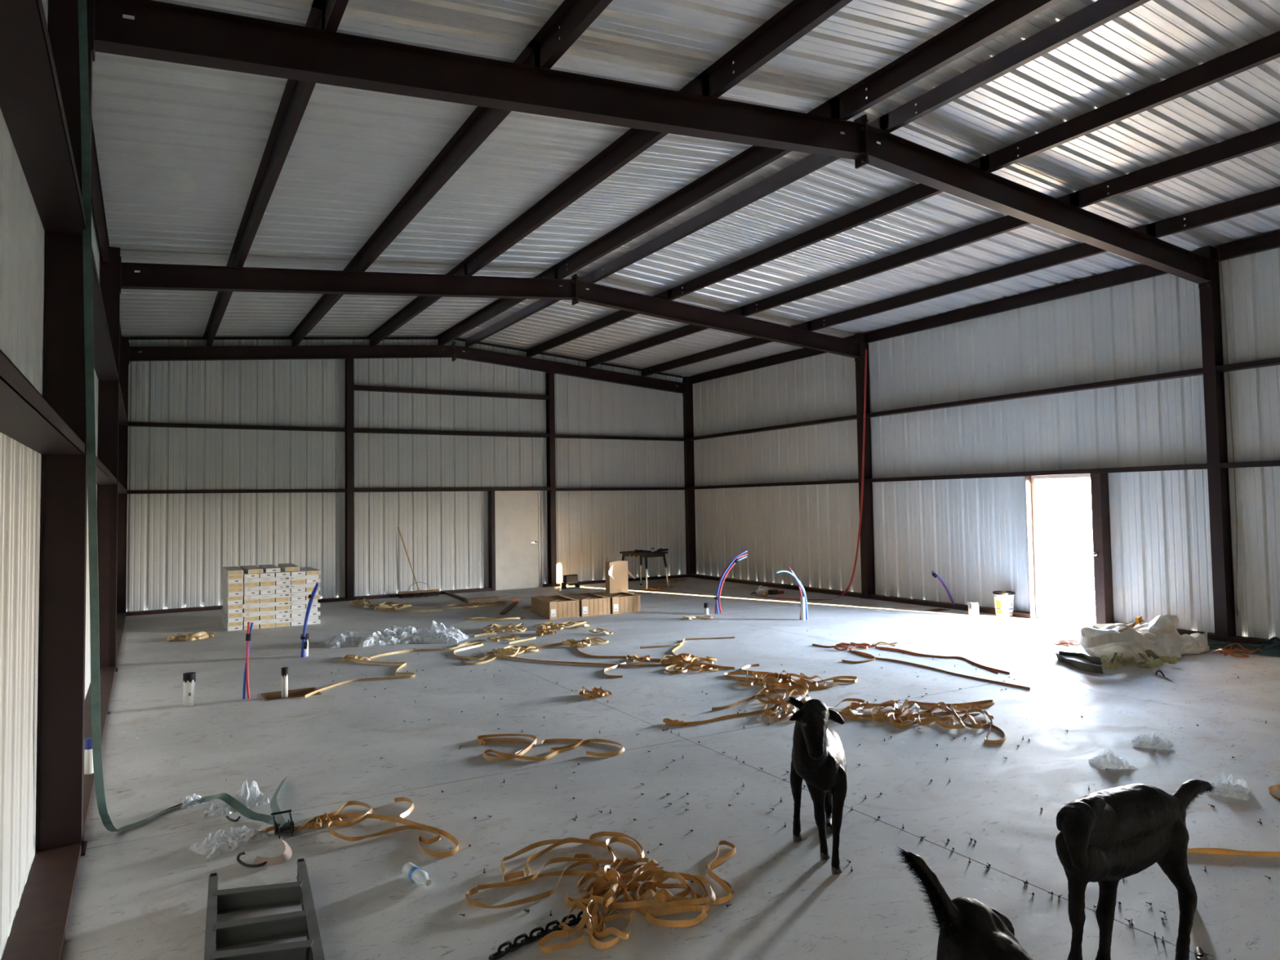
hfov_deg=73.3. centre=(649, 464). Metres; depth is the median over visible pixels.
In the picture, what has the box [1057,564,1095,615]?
grass
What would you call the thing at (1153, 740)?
scrap
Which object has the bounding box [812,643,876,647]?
band
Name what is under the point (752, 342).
purlin
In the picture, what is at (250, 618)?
carton
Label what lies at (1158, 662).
sling
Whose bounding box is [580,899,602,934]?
band
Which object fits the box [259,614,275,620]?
carton
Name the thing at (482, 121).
purlin
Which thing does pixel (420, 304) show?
purlin
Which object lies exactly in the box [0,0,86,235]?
girt
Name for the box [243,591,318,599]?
carton
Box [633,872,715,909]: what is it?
band
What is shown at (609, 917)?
band
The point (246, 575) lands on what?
carton
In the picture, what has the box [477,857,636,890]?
band
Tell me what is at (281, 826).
strap
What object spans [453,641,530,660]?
band
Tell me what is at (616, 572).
cardboard box
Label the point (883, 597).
baseboard
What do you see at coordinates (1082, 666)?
sling
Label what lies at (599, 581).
trim
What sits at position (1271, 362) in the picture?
girt
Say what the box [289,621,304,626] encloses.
carton
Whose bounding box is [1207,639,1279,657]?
tarp
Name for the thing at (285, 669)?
pipe stub
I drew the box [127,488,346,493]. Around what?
girt
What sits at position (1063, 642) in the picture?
band
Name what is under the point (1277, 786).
band
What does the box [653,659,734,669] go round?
band
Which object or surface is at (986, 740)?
band
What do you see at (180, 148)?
ceiling
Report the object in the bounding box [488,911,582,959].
chain
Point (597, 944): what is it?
band
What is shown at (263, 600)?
carton
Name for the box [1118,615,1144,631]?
band
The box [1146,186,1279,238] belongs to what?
purlin
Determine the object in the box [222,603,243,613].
carton
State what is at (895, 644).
band
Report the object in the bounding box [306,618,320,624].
carton
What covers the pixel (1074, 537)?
ground
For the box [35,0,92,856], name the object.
steel column
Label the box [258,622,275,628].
carton
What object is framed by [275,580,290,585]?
carton
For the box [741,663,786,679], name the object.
band
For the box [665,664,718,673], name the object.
band
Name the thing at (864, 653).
band
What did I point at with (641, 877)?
band
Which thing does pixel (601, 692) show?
band
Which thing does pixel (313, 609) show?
carton
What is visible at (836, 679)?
band
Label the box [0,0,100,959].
wall
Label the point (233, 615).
carton
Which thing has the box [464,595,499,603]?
timber offcut
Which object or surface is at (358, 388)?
girt
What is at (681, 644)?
band
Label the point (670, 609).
grit
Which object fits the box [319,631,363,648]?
plastic film
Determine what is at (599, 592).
cardboard box
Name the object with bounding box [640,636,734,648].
band
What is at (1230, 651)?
band
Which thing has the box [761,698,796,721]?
band
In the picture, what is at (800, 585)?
tubes
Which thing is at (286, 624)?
carton
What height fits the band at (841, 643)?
0.048 m
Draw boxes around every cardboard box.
[531,593,568,613]
[537,595,580,619]
[563,591,599,596]
[568,593,610,617]
[592,591,634,594]
[600,591,640,613]
[604,560,635,593]
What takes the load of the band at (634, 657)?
on the floor
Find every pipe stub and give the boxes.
[182,671,195,706]
[280,666,288,697]
[301,633,308,656]
[703,603,708,614]
[800,596,805,620]
[885,588,889,596]
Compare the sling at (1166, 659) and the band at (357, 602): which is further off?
the band at (357, 602)
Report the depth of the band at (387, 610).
15.35 m
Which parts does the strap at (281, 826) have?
ratchet handle, ratchet frame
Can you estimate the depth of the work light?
19.13 m
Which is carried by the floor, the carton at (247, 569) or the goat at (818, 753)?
the goat at (818, 753)
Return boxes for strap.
[77,0,294,867]
[751,349,866,599]
[1217,247,1238,617]
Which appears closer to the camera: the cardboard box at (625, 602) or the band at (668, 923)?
the band at (668, 923)
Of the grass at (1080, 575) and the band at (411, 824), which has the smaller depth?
the band at (411, 824)
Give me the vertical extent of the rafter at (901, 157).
0.939 m
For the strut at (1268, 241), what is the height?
0.200 m
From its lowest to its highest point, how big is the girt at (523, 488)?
0.085 m
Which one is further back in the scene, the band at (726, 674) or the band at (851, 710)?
the band at (726, 674)
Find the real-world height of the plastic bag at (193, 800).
0.071 m
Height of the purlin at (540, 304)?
0.200 m
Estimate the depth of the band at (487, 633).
12.48 m
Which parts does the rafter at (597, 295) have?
splice plate, plate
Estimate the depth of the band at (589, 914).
3.75 m
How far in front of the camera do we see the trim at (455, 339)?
20.23 m
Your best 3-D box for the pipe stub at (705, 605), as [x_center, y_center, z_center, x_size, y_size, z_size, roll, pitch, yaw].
[0.948,2.434,14.355,0.081,0.238,0.081,1,-3,-30]
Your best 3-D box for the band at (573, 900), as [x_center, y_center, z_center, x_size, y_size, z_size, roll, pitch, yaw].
[-0.319,2.038,3.987,0.227,0.050,0.047,-3,-3,43]
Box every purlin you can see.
[203,250,236,346]
[231,0,324,266]
[288,256,359,346]
[311,0,348,31]
[354,40,540,271]
[366,261,466,345]
[435,266,557,345]
[460,73,709,275]
[464,271,593,346]
[526,0,613,69]
[526,288,671,357]
[551,97,839,279]
[586,306,745,367]
[589,113,888,283]
[640,320,811,376]
[667,154,989,300]
[696,0,853,97]
[741,191,1079,316]
[807,222,1155,331]
[826,0,1062,120]
[880,0,1151,133]
[980,31,1279,173]
[1069,121,1279,208]
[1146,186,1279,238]
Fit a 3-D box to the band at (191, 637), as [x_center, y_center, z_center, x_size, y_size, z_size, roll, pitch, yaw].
[-6.727,2.506,12.561,0.578,0.090,0.490,-1,-3,3]
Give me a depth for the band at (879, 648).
10.22 m
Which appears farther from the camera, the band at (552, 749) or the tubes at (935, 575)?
the tubes at (935, 575)
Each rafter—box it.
[88,0,867,168]
[118,256,576,305]
[127,341,454,364]
[453,342,686,395]
[573,274,860,361]
[856,114,1211,288]
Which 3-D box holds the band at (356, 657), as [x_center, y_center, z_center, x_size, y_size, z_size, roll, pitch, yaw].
[-3.607,2.373,10.575,0.376,0.072,0.199,-1,-3,10]
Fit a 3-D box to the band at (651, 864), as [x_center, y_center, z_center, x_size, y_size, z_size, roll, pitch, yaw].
[-0.085,2.032,4.301,0.355,0.082,0.320,-1,-3,-1]
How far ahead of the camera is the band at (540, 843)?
4.65 m
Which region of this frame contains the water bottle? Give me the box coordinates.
[401,862,431,886]
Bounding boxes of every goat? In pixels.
[785,695,847,875]
[895,845,1033,959]
[1055,778,1216,959]
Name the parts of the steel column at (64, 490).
plate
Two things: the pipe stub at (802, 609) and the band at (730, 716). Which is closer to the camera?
the band at (730, 716)
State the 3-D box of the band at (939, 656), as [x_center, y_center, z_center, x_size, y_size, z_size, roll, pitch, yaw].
[3.454,2.260,10.056,0.318,0.021,1.987,1,-3,-30]
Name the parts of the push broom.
handle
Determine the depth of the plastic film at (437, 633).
11.96 m
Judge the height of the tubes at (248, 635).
0.788 m
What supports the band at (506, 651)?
on the floor
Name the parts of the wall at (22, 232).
wall panel, wall panel, wall panel, wall panel, wall panel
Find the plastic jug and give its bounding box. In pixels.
[755,585,768,594]
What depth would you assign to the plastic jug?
17.25 m
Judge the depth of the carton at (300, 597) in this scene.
13.85 m
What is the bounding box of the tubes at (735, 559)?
[714,550,747,613]
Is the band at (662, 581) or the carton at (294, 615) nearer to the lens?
the carton at (294, 615)
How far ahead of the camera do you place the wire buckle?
8.87 m
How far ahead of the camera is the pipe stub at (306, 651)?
10.94 m
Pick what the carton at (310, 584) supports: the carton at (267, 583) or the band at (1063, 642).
the carton at (267, 583)
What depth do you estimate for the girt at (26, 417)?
3.01 m
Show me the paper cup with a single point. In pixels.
(652, 547)
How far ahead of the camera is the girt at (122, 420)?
13.58 m
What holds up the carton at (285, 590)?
on the carton at (298, 593)
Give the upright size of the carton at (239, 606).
0.064 m
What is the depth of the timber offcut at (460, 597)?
17.58 m
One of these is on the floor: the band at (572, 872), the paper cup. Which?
the band at (572, 872)
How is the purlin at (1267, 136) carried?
on the rafter at (901, 157)
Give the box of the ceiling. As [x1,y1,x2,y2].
[92,0,1279,376]
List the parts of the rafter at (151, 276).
plate, splice plate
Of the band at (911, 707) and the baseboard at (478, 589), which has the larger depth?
the baseboard at (478, 589)
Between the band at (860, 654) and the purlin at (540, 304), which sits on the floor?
the band at (860, 654)
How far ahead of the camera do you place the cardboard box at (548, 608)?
14.25 m
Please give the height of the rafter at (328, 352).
0.906 m
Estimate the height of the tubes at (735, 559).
1.072 m
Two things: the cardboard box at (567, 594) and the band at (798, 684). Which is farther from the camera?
the cardboard box at (567, 594)
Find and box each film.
[221,608,226,630]
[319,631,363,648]
[358,625,423,646]
[411,620,471,643]
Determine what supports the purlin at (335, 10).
on the rafter at (161, 31)
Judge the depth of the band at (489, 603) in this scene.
15.99 m
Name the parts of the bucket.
lid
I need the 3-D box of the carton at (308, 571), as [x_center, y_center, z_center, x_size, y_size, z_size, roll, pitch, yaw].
[-5.748,1.787,14.466,0.214,0.064,1.104,1,-3,-30]
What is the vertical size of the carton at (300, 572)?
0.064 m
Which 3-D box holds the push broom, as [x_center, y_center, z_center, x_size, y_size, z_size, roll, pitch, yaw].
[-4.905,2.033,18.091,0.843,1.466,0.462,1,-3,-30]
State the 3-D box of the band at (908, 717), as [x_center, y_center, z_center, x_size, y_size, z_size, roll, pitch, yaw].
[2.117,2.140,7.144,0.205,0.047,0.270,-1,-3,3]
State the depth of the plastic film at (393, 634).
11.84 m
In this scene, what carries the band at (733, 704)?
on the floor
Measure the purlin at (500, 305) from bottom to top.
0.200 m
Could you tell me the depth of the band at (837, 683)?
8.53 m
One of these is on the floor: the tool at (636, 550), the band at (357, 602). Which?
the band at (357, 602)
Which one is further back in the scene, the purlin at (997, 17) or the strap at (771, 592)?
the strap at (771, 592)
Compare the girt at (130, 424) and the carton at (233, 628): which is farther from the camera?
the girt at (130, 424)
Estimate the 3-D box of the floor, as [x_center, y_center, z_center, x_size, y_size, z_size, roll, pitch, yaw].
[0.491,2.486,10.482,12.476,0.306,19.000,1,-3,-30]
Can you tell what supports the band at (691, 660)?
on the floor
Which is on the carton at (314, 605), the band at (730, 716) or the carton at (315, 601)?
the carton at (315, 601)
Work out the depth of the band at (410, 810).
5.30 m
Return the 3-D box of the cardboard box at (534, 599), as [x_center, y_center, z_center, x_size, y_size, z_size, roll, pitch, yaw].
[-1.694,2.427,14.992,0.570,0.295,0.522,1,-3,-32]
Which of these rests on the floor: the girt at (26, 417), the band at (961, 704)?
the band at (961, 704)
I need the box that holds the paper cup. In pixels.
[650,542,654,551]
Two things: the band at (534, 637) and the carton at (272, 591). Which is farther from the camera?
the carton at (272, 591)
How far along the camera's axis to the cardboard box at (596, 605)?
14.52 m
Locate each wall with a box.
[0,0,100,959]
[125,339,686,611]
[693,232,1279,639]
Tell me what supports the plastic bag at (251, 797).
on the floor
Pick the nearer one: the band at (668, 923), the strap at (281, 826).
the band at (668, 923)
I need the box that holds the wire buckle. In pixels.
[1155,670,1164,676]
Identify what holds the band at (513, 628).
on the floor
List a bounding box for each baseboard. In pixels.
[1,613,125,959]
[125,587,491,616]
[689,573,1030,618]
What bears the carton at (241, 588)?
on the carton at (230, 593)
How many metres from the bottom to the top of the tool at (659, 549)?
0.071 m
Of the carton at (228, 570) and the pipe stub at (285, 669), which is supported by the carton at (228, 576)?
the carton at (228, 570)
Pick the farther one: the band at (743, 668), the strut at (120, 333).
the strut at (120, 333)
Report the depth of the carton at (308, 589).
13.98 m
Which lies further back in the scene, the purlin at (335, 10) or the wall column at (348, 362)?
the wall column at (348, 362)
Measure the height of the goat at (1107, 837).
0.875 m
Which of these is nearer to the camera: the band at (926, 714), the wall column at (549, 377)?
the band at (926, 714)
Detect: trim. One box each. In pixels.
[128,337,438,339]
[454,337,682,377]
[542,573,688,586]
[1106,621,1279,646]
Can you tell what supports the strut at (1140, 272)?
attached to the steel column at (1210, 296)
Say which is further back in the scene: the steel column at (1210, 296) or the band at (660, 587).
the band at (660, 587)
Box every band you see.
[167,631,214,640]
[248,800,458,857]
[304,641,480,697]
[314,813,342,828]
[341,653,370,661]
[350,598,372,606]
[363,601,412,609]
[381,608,442,612]
[394,796,440,831]
[443,600,508,608]
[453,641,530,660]
[460,648,519,664]
[464,857,650,908]
[465,617,523,621]
[474,632,496,636]
[476,733,624,760]
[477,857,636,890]
[481,738,531,754]
[482,622,527,632]
[484,643,538,657]
[487,635,519,641]
[500,839,615,874]
[502,869,595,881]
[508,636,536,644]
[508,656,681,666]
[524,837,586,875]
[533,620,589,629]
[534,642,665,660]
[535,624,556,635]
[537,930,584,952]
[541,738,582,753]
[558,902,632,939]
[560,636,608,647]
[563,913,626,933]
[564,893,600,912]
[571,853,592,866]
[578,685,612,699]
[580,868,696,915]
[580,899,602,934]
[587,831,644,858]
[588,907,634,949]
[589,627,613,635]
[589,883,627,903]
[596,859,664,891]
[604,662,626,677]
[604,849,629,874]
[623,869,710,916]
[626,653,651,662]
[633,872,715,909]
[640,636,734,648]
[641,585,675,590]
[645,910,707,927]
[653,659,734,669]
[657,578,686,583]
[659,653,716,664]
[662,718,683,722]
[664,663,717,671]
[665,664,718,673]
[665,707,776,725]
[671,643,683,657]
[683,615,713,619]
[695,840,736,904]
[711,693,769,710]
[724,671,789,684]
[736,670,795,690]
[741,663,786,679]
[753,687,811,705]
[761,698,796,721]
[771,681,839,691]
[776,672,826,689]
[798,675,857,684]
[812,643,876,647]
[827,697,906,722]
[831,642,870,650]
[841,650,875,662]
[842,710,955,718]
[848,648,1030,689]
[871,641,897,646]
[875,646,1009,674]
[875,699,951,725]
[879,648,998,673]
[889,715,915,728]
[899,699,995,707]
[929,703,994,728]
[984,720,1005,744]
[1051,640,1079,646]
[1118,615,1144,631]
[1186,848,1279,856]
[1212,642,1262,657]
[1255,636,1279,651]
[1268,784,1279,799]
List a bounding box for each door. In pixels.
[488,490,542,591]
[1025,472,1114,624]
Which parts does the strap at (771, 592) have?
ratchet frame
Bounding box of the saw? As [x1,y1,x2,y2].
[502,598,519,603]
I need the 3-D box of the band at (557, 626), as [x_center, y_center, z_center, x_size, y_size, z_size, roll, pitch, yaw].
[-1.310,2.440,13.078,0.828,0.081,0.659,1,-3,-30]
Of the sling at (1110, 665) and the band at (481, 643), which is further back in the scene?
the band at (481, 643)
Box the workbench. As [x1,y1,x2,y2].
[619,550,669,591]
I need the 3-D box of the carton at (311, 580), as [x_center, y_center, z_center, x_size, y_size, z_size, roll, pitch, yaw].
[-5.755,1.920,14.464,0.214,0.064,1.102,1,-3,-31]
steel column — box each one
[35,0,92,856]
[97,246,120,671]
[116,336,128,616]
[682,376,696,577]
[854,333,875,599]
[1197,245,1235,642]
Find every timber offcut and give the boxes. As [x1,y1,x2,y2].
[444,591,467,601]
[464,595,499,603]
[499,601,518,614]
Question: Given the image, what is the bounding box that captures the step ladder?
[204,857,324,959]
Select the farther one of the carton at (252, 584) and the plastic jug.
the plastic jug
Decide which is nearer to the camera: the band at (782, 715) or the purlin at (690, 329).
the band at (782, 715)
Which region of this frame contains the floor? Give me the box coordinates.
[61,577,1279,959]
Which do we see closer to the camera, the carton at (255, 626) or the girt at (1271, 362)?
the girt at (1271, 362)
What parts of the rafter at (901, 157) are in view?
splice plate, plate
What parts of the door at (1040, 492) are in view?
post, frame, post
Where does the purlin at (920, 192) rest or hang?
on the rafter at (597, 295)
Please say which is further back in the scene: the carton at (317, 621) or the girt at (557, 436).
the girt at (557, 436)
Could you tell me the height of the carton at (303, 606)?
0.064 m
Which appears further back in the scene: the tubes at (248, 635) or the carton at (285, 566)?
the carton at (285, 566)
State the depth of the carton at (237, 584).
13.42 m
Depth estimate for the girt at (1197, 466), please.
12.96 m
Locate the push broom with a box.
[397,526,439,598]
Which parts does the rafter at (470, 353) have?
plate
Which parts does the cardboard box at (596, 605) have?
panel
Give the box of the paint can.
[968,601,979,615]
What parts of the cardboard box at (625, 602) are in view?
panel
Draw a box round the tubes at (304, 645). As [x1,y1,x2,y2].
[300,582,319,657]
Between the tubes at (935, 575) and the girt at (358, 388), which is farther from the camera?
the girt at (358, 388)
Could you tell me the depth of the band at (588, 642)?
11.45 m
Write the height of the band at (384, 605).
0.093 m
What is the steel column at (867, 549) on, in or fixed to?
on the floor
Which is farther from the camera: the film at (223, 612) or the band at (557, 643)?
the film at (223, 612)
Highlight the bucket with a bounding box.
[992,591,1014,617]
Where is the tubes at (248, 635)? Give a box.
[242,622,253,699]
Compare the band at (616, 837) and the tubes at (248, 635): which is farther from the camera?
the tubes at (248, 635)
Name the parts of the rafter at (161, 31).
plate, splice plate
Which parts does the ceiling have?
roof panel, roof panel, roof panel, roof panel, roof panel, roof panel, roof panel, roof panel, roof panel, roof panel, roof panel, roof panel, roof panel, roof panel, roof panel, roof panel, roof panel, roof panel, roof panel, roof panel, roof panel, roof panel, roof panel, roof panel, roof panel, roof panel, roof panel, roof panel, roof panel, roof panel, roof panel, roof panel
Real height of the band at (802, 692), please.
0.083 m
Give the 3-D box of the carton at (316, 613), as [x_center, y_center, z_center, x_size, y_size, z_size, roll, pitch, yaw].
[-5.737,2.451,14.427,0.214,0.064,1.102,1,-3,-31]
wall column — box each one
[345,357,353,600]
[545,371,556,586]
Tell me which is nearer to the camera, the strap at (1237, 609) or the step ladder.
the step ladder
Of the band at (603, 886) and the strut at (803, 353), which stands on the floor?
the band at (603, 886)
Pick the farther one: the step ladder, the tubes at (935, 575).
the tubes at (935, 575)
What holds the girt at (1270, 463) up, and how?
attached to the wall at (971, 533)
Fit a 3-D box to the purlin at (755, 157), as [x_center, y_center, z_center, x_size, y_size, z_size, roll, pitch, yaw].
[0.134,-3.120,10.653,0.132,0.200,6.387,1,-3,-30]
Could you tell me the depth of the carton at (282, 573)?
13.76 m
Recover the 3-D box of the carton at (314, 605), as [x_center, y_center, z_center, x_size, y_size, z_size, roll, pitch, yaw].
[-5.745,2.318,14.444,0.214,0.064,1.102,1,-3,-30]
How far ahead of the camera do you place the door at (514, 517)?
19.30 m
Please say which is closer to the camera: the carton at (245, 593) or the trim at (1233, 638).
the trim at (1233, 638)
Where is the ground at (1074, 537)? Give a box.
[1045,516,1096,622]
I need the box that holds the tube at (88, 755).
[84,737,93,774]
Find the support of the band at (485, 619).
on the floor
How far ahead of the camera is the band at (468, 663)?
10.24 m
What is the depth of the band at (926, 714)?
7.36 m
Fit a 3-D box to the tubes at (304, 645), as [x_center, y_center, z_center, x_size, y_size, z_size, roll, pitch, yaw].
[-4.332,1.987,10.953,0.230,0.965,0.126,1,-3,-30]
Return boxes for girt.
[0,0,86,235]
[0,349,84,454]
[91,245,118,381]
[95,455,116,484]
[117,480,126,493]
[118,382,127,425]
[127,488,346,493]
[128,422,346,431]
[353,385,549,399]
[353,427,549,437]
[353,486,550,492]
[555,434,686,441]
[555,487,687,490]
[687,414,857,440]
[688,479,858,489]
[862,368,1203,417]
[864,463,1207,482]
[1215,357,1279,372]
[1219,460,1279,468]
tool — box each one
[631,549,643,552]
[656,547,668,551]
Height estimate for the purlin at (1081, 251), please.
0.200 m
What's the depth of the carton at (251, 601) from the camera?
13.51 m
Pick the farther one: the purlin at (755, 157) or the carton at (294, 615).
the carton at (294, 615)
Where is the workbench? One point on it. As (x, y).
(646, 553)
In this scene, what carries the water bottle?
on the floor
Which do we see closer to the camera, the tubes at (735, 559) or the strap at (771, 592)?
the tubes at (735, 559)
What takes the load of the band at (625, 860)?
on the floor
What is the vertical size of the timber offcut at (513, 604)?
0.030 m
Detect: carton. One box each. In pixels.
[222,566,243,574]
[222,571,243,579]
[222,575,243,583]
[222,579,243,587]
[222,583,243,592]
[222,587,243,596]
[222,591,243,600]
[222,595,243,604]
[222,600,243,609]
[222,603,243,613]
[222,607,243,617]
[223,618,242,626]
[225,615,243,622]
[226,625,243,631]
[240,565,262,573]
[242,615,318,625]
[242,624,258,630]
[243,571,259,578]
[243,574,318,582]
[243,582,259,586]
[243,582,315,591]
[243,590,259,595]
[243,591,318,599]
[243,599,259,604]
[243,599,317,608]
[243,607,258,613]
[243,607,317,617]
[243,615,259,621]
[257,564,280,573]
[258,571,275,577]
[258,606,275,611]
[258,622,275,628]
[259,581,275,586]
[259,589,275,594]
[259,598,275,603]
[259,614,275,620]
[274,568,290,577]
[274,596,290,601]
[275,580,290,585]
[275,588,290,593]
[275,605,290,610]
[275,613,290,618]
[275,622,289,626]
[277,563,299,571]
[289,568,305,576]
[289,604,305,608]
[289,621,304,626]
[290,579,305,584]
[290,587,305,592]
[290,595,305,600]
[290,612,305,617]
[299,566,320,575]
[305,577,319,583]
[305,586,320,591]
[305,594,320,599]
[305,601,319,608]
[305,609,320,616]
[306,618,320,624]
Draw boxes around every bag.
[177,792,209,809]
[186,825,268,858]
[201,801,233,817]
[234,779,270,808]
[1080,614,1209,662]
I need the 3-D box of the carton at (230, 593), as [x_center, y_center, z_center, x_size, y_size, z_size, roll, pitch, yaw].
[-6.726,2.043,13.871,0.214,0.064,1.102,1,-3,-30]
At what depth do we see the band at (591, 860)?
4.15 m
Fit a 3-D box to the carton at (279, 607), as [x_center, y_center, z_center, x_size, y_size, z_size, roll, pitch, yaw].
[-6.135,2.314,14.207,0.214,0.064,1.104,1,-3,-30]
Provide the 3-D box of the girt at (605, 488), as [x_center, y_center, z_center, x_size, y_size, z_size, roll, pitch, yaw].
[-0.656,0.591,20.822,3.631,0.065,0.198,1,-3,-30]
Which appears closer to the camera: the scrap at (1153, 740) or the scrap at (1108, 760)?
the scrap at (1108, 760)
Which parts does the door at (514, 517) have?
post, post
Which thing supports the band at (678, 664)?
on the floor
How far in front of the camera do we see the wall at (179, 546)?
17.95 m
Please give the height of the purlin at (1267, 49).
0.200 m
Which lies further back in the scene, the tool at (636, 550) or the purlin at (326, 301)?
the tool at (636, 550)
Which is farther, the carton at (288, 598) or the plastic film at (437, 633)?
the carton at (288, 598)
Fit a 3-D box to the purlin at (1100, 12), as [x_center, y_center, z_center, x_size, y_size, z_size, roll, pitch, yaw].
[3.808,-3.405,5.611,0.132,0.200,6.263,1,-3,-30]
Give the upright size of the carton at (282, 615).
0.064 m
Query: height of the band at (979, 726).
0.082 m
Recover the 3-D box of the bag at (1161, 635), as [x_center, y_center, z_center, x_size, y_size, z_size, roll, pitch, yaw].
[5.795,2.021,10.095,2.576,0.418,0.732,1,-3,-30]
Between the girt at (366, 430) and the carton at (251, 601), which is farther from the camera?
the girt at (366, 430)
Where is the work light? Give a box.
[561,574,579,589]
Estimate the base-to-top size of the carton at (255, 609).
0.064 m
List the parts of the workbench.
extending leg, leg, extending leg, leg, extending leg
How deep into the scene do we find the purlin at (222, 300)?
13.83 m
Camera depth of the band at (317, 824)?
5.11 m
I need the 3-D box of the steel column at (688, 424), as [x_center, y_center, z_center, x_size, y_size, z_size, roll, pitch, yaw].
[1.008,0.294,21.773,0.244,5.067,0.210,1,-3,-30]
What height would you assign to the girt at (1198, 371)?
0.065 m
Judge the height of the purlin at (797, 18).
0.200 m
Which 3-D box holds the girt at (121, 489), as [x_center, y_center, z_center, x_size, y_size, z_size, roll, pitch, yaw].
[-8.021,0.352,12.900,0.198,0.065,6.010,1,-3,-30]
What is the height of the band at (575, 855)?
0.042 m
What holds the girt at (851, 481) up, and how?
attached to the wall at (971, 533)
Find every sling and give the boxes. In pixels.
[1054,648,1102,674]
[1058,650,1102,665]
[1099,652,1122,669]
[1115,656,1164,668]
[1130,653,1161,671]
[1145,649,1179,664]
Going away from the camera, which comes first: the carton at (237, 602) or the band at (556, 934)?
the band at (556, 934)
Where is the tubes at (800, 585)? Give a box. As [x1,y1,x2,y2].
[775,566,808,619]
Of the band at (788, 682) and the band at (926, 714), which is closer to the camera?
the band at (926, 714)
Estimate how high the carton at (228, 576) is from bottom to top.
0.064 m
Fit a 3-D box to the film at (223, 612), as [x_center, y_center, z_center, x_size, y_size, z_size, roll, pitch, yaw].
[-6.830,2.454,13.792,0.005,0.285,1.100,1,-3,-30]
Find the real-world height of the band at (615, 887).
0.096 m
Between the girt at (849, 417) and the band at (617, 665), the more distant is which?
the girt at (849, 417)
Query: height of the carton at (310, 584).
0.064 m
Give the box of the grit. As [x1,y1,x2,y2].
[168,608,1278,959]
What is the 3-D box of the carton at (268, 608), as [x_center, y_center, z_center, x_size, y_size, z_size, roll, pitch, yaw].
[-6.333,2.313,14.091,0.214,0.064,1.104,1,-3,-30]
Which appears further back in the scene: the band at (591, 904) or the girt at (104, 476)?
the girt at (104, 476)
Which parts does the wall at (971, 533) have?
wall panel, wall panel, wall panel, wall panel, wall panel, wall panel, wall panel, wall panel, wall panel, wall panel, wall panel, wall panel, wall panel, wall panel, wall panel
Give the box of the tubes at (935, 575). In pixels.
[931,570,955,604]
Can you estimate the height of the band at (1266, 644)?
0.139 m
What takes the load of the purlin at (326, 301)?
on the rafter at (151, 276)
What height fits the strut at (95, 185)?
0.200 m
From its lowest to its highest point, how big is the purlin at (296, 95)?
0.200 m
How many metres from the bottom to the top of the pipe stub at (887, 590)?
0.210 m
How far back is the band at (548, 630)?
12.36 m
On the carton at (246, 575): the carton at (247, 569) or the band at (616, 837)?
the carton at (247, 569)
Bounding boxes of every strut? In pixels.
[90,117,109,262]
[106,245,121,346]
[688,333,866,384]
[864,246,1213,343]
[1213,230,1279,262]
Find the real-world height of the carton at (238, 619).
0.064 m
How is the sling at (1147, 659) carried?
on the floor
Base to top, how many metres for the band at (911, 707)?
0.095 m
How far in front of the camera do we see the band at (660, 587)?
18.67 m
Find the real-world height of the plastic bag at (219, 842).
0.073 m
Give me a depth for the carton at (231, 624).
13.38 m
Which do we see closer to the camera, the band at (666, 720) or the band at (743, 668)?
the band at (666, 720)
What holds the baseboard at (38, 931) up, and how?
attached to the wall at (22, 232)
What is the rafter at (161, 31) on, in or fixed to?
attached to the steel column at (64, 490)
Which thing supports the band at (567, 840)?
on the floor
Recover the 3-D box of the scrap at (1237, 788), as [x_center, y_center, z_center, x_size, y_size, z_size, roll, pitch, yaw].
[3.641,2.007,5.424,0.245,0.107,0.303,-3,-3,37]
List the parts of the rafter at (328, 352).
plate, splice plate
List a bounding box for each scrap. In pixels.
[1086,748,1137,768]
[1130,731,1173,750]
[1205,771,1251,800]
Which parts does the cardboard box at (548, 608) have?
panel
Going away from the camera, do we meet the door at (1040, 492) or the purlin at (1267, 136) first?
the purlin at (1267, 136)
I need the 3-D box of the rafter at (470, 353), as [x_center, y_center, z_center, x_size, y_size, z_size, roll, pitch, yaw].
[-1.706,-2.221,20.317,5.992,0.899,0.150,1,-3,-30]
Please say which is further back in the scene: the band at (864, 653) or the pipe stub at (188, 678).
the band at (864, 653)
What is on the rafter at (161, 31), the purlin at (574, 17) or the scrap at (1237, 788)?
the purlin at (574, 17)
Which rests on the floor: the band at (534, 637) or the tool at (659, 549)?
the band at (534, 637)
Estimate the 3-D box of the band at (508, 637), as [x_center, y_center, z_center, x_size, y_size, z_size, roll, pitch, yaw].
[-2.051,2.430,12.054,0.438,0.041,0.339,1,-3,-30]
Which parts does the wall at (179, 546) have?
wall panel, wall panel, wall panel, wall panel, wall panel, wall panel, wall panel, wall panel, wall panel, wall panel, wall panel, wall panel, wall panel, wall panel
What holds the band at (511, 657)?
on the floor
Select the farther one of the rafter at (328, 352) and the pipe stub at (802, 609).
the rafter at (328, 352)
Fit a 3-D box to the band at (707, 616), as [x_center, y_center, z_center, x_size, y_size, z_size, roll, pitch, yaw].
[0.785,2.457,13.833,0.476,0.049,0.256,0,-3,-15]

